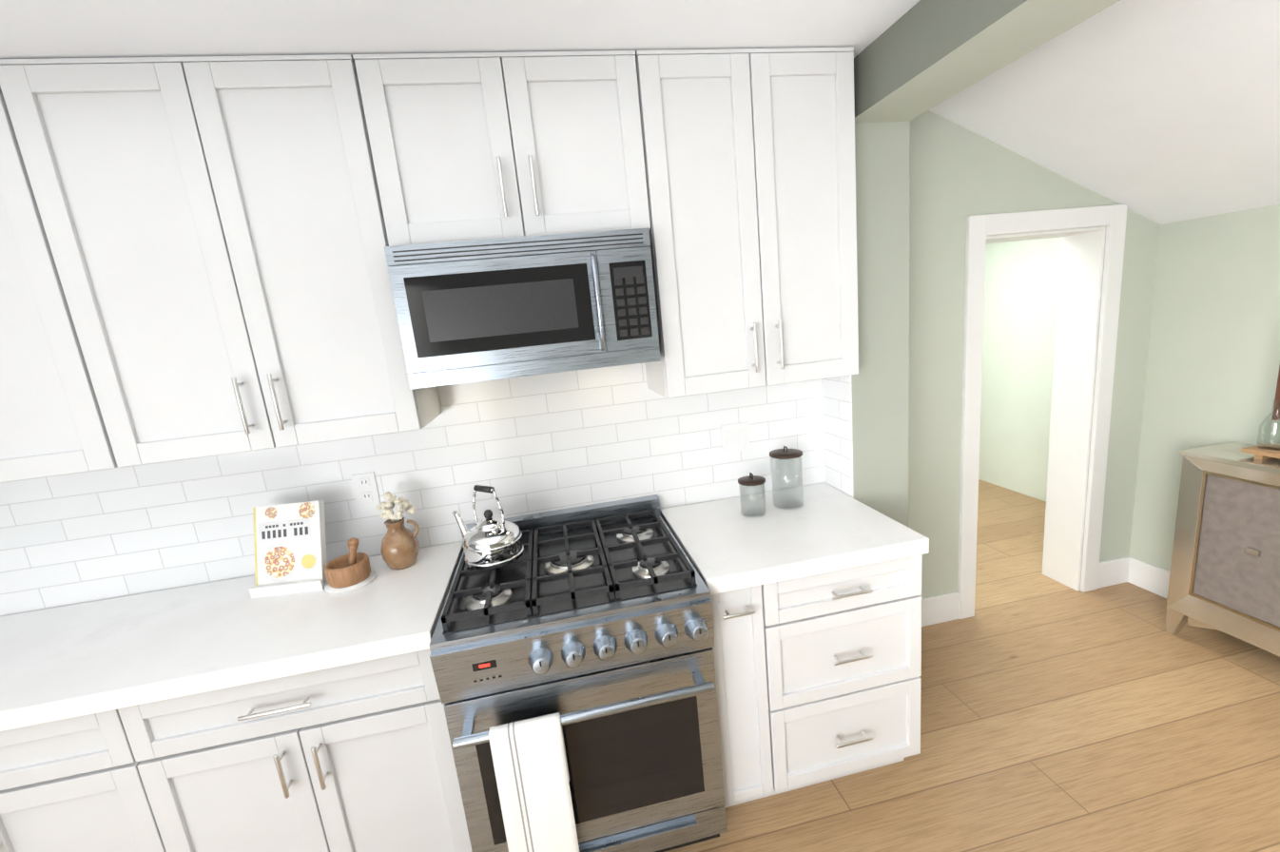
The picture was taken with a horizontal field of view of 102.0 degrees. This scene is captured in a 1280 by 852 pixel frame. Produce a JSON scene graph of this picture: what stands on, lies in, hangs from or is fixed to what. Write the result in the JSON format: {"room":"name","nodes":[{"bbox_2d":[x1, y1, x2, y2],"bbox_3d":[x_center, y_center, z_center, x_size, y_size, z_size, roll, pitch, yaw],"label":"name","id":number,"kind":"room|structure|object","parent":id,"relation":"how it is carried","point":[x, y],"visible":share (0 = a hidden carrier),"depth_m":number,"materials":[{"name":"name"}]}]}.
{"room":"kitchen","nodes":[
{"label":"kitchen","id":0,"kind":"room"},
{"bbox_2d":[0,362,825,616],"bbox_3d":[-1.738,0.274,1.824,5.100,2.440,0.150,-8,11,-9],"label":"tiled wall","id":1,"kind":"structure","parent":0,"point":[536,443],"depth_m":1.90,"materials":[{"name":"tile"}]},
{"bbox_2d":[0,85,117,483],"bbox_3d":[-1.916,-0.350,1.408,0.800,1.016,0.363,-8,11,-9],"label":"upper cabinet","id":2,"kind":"object","parent":1,"relation":"attached to","point":[51,422],"visible":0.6,"depth_m":1.36,"materials":[{"name":"paint"}]},
{"bbox_2d":[0,54,441,467],"bbox_3d":[-1.129,-0.456,1.538,0.802,1.016,0.363,-8,11,-9],"label":"upper cabinet","id":3,"kind":"object","parent":1,"relation":"attached to","point":[215,229],"visible":0.96,"depth_m":1.39,"materials":[{"name":"paint"}]},
{"bbox_2d":[351,471,380,506],"bbox_3d":[-0.991,0.229,1.875,0.075,0.118,0.008,-8,11,-9],"label":"electrical outlet plate","id":4,"kind":"object","parent":1,"relation":"attached to","point":[365,488],"visible":1,"depth_m":1.87,"materials":[{"name":"white plastic"}]},
{"bbox_2d":[352,50,650,246],"bbox_3d":[-0.387,-0.815,1.614,0.760,0.491,0.363,-8,11,-9],"label":"upper cabinet","id":5,"kind":"object","parent":1,"relation":"attached to","point":[474,145],"visible":0.88,"depth_m":1.47,"materials":[{"name":"paint"}]},
{"bbox_2d":[384,227,660,388],"bbox_3d":[-0.346,-0.372,1.669,0.734,0.393,0.428,-8,11,-9],"label":"microwave","id":6,"kind":"object","parent":5,"relation":"attached to","point":[478,310],"visible":1,"depth_m":1.49,"materials":[{"name":"silver metal"}]},
{"bbox_2d":[720,421,750,453],"bbox_3d":[0.389,0.048,2.105,0.118,0.118,0.008,-8,11,-9],"label":"switch plate","id":7,"kind":"object","parent":1,"relation":"attached to","point":[735,436],"visible":1,"depth_m":2.10,"materials":[{"name":"white plastic"}]},
{"bbox_2d":[635,47,858,398],"bbox_3d":[0.350,-0.654,1.783,0.686,1.016,0.363,-8,11,-9],"label":"upper cabinet","id":8,"kind":"object","parent":1,"relation":"attached to","point":[749,164],"visible":0.98,"depth_m":1.64,"materials":[{"name":"paint"}]},
{"bbox_2d":[0,0,920,58],"bbox_3d":[-1.477,-0.597,-0.455,5.100,0.100,4.350,-8,11,-9],"label":"ceiling","id":9,"kind":"structure","parent":0,"point":[67,29],"depth_m":1.29,"materials":[{"name":"white paint"}]},
{"bbox_2d":[851,120,909,526],"bbox_3d":[0.878,0.006,2.296,0.240,2.263,0.595,-8,11,-9],"label":"wall","id":10,"kind":"structure","parent":0,"point":[880,385],"depth_m":1.92,"materials":[{"name":"paint"}]},
{"bbox_2d":[821,374,853,498],"bbox_3d":[0.791,0.031,2.080,0.006,0.565,0.200,-8,11,-9],"label":"tile","id":11,"kind":"structure","parent":10,"relation":"attached to","point":[837,408],"depth_m":2.07,"materials":[{"name":"white tile"}]},
{"bbox_2d":[665,479,1279,851],"bbox_3d":[-0.096,1.515,1.249,7.800,0.080,6.400,-8,11,-9],"label":"floor","id":12,"kind":"structure","parent":0,"point":[1061,717],"depth_m":1.91,"materials":[{"name":"brown wood"}]},
{"bbox_2d":[0,703,193,851],"bbox_3d":[-1.686,1.116,1.598,0.874,0.876,0.594,-8,11,-9],"label":"base cabinet","id":13,"kind":"object","parent":12,"relation":"on","point":[95,782],"depth_m":1.31,"materials":[{"name":"paint"}]},
{"bbox_2d":[144,648,472,851],"bbox_3d":[-0.969,1.020,1.717,0.819,0.876,0.594,-8,11,-9],"label":"base cabinet","id":14,"kind":"object","parent":12,"relation":"on","point":[357,757],"depth_m":1.41,"materials":[{"name":"paint"}]},
{"bbox_2d":[0,542,463,731],"bbox_3d":[-2.102,0.717,1.434,3.046,0.050,0.618,-8,11,-9],"label":"countertop","id":15,"kind":"structure","parent":14,"relation":"on","point":[67,662],"depth_m":1.45,"materials":[{"name":"stone"}]},
{"bbox_2d":[249,500,327,598],"bbox_3d":[-1.162,0.397,1.728,0.230,0.274,0.150,-6,11,-1],"label":"cookbook","id":16,"kind":"object","parent":15,"relation":"on","point":[290,548],"visible":0.98,"depth_m":1.71,"materials":[{"name":"paper"}]},
{"bbox_2d":[324,537,375,594],"bbox_3d":[-0.964,0.447,1.703,0.150,0.148,0.150,-8,11,-9],"label":"bowl","id":17,"kind":"object","parent":15,"relation":"on","point":[352,571],"visible":1,"depth_m":1.68,"materials":[{"name":"brown wood"}]},
{"bbox_2d":[375,491,419,569],"bbox_3d":[-0.834,0.355,1.793,0.138,0.267,0.122,-8,11,-9],"label":"vase","id":18,"kind":"object","parent":15,"relation":"on","point":[399,548],"visible":1,"depth_m":1.76,"materials":[{"name":"brown ceramic"}]},
{"bbox_2d":[429,494,727,851],"bbox_3d":[-0.183,0.875,1.751,0.752,0.990,0.764,-8,11,-9],"label":"range","id":19,"kind":"object","parent":12,"relation":"on","point":[572,657],"visible":0.94,"depth_m":1.46,"materials":[{"name":"silver metal"}]},
{"bbox_2d":[452,484,523,569],"bbox_3d":[-0.509,0.314,1.693,0.228,0.250,0.220,-8,11,-9],"label":"kettle","id":20,"kind":"object","parent":19,"relation":"on","point":[490,541],"visible":1,"depth_m":1.64,"materials":[{"name":"metal"}]},
{"bbox_2d":[488,711,587,851],"bbox_3d":[-0.270,1.057,1.402,0.181,0.588,0.056,-8,11,-9],"label":"towel","id":21,"kind":"object","parent":19,"relation":"hanging from","point":[529,755],"depth_m":1.36,"materials":[{"name":"fabric"}]},
{"bbox_2d":[710,554,922,807],"bbox_3d":[0.540,0.821,1.948,0.723,0.875,0.632,-8,11,-9],"label":"base cabinet","id":22,"kind":"object","parent":12,"relation":"on","point":[817,679],"visible":0.77,"depth_m":1.67,"materials":[{"name":"paint"}]},
{"bbox_2d":[659,483,929,594],"bbox_3d":[0.494,0.368,1.864,0.725,0.050,0.618,-8,11,-9],"label":"countertop","id":23,"kind":"structure","parent":22,"relation":"on","point":[726,545],"depth_m":1.72,"materials":[{"name":"stone"}]},
{"bbox_2d":[737,472,766,518],"bbox_3d":[0.422,0.253,1.946,0.102,0.157,0.102,-8,11,-9],"label":"canister","id":24,"kind":"object","parent":23,"relation":"on","point":[750,479],"visible":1,"depth_m":1.92,"materials":[{"name":"clear glass"}]},
{"bbox_2d":[769,446,803,509],"bbox_3d":[0.564,0.191,1.993,0.124,0.232,0.124,-8,11,-9],"label":"canister","id":25,"kind":"object","parent":23,"relation":"on","point":[786,454],"visible":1,"depth_m":1.96,"materials":[{"name":"clear glass"}]},
{"bbox_2d":[1165,441,1279,656],"bbox_3d":[2.696,0.636,1.756,0.302,0.885,1.332,-8,11,-9],"label":"sideboard","id":26,"kind":"object","parent":12,"relation":"on","point":[1225,572],"visible":1,"depth_m":2.18,"materials":[{"name":"beige wood"}]},
{"bbox_2d":[1241,365,1279,459],"bbox_3d":[2.571,-0.111,1.917,0.150,0.536,0.400,-8,11,-9],"label":"tray","id":27,"kind":"object","parent":26,"relation":"on","point":[1269,450],"visible":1,"depth_m":2.09,"materials":[{"name":"brown wood"}]},
{"bbox_2d":[853,0,1120,123],"bbox_3d":[1.111,-0.971,0.096,0.240,0.457,4.595,-8,11,-9],"label":"header beam","id":28,"kind":"structure","parent":0,"point":[919,58],"depth_m":1.39,"materials":[{"name":"paint"}]},
{"bbox_2d":[978,236,1061,501],"bbox_3d":[3.109,-0.636,3.767,0.150,2.500,1.655,-8,11,-9],"label":"wall","id":29,"kind":"structure","parent":0,"point":[1020,297],"depth_m":4.08,"materials":[{"name":"paint"}]},
{"bbox_2d":[908,110,1160,599],"bbox_3d":[1.826,-0.351,2.610,1.810,2.649,0.210,-8,11,-9],"label":"wall","id":30,"kind":"structure","parent":0,"point":[959,174],"depth_m":2.44,"materials":[{"name":"paint"}]},
{"bbox_2d":[921,591,959,626],"bbox_3d":[1.369,0.969,2.645,0.580,0.150,0.016,-8,11,-9],"label":"baseboard","id":31,"kind":"structure","parent":30,"relation":"attached to","point":[944,608],"depth_m":2.67,"materials":[{"name":"white wood"}]},
{"bbox_2d":[957,204,1127,619],"bbox_3d":[1.960,-0.041,2.682,0.855,1.990,0.230,-8,11,-9],"label":"door frame","id":32,"kind":"structure","parent":30,"relation":"attached to","point":[1079,295],"depth_m":2.62,"materials":[{"name":"white wood"}]},
{"bbox_2d":[929,0,1279,224],"bbox_3d":[2.137,-0.879,0.307,1.810,0.878,4.595,-8,11,-9],"label":"ceiling","id":33,"kind":"structure","parent":0,"point":[1162,111],"depth_m":1.86,"materials":[{"name":"white paint"}]},
{"bbox_2d":[1129,204,1279,571],"bbox_3d":[3.073,0.241,0.688,0.150,2.000,4.595,-8,11,-9],"label":"wall","id":34,"kind":"structure","parent":0,"point":[1212,364],"depth_m":2.41,"materials":[{"name":"paint"}]},
{"bbox_2d":[1121,556,1170,599],"bbox_3d":[3.088,1.160,0.826,0.016,0.150,4.235,-8,11,-9],"label":"baseboard","id":35,"kind":"structure","parent":34,"relation":"attached to","point":[1131,570],"depth_m":2.78,"materials":[{"name":"white wood"}]}
]}

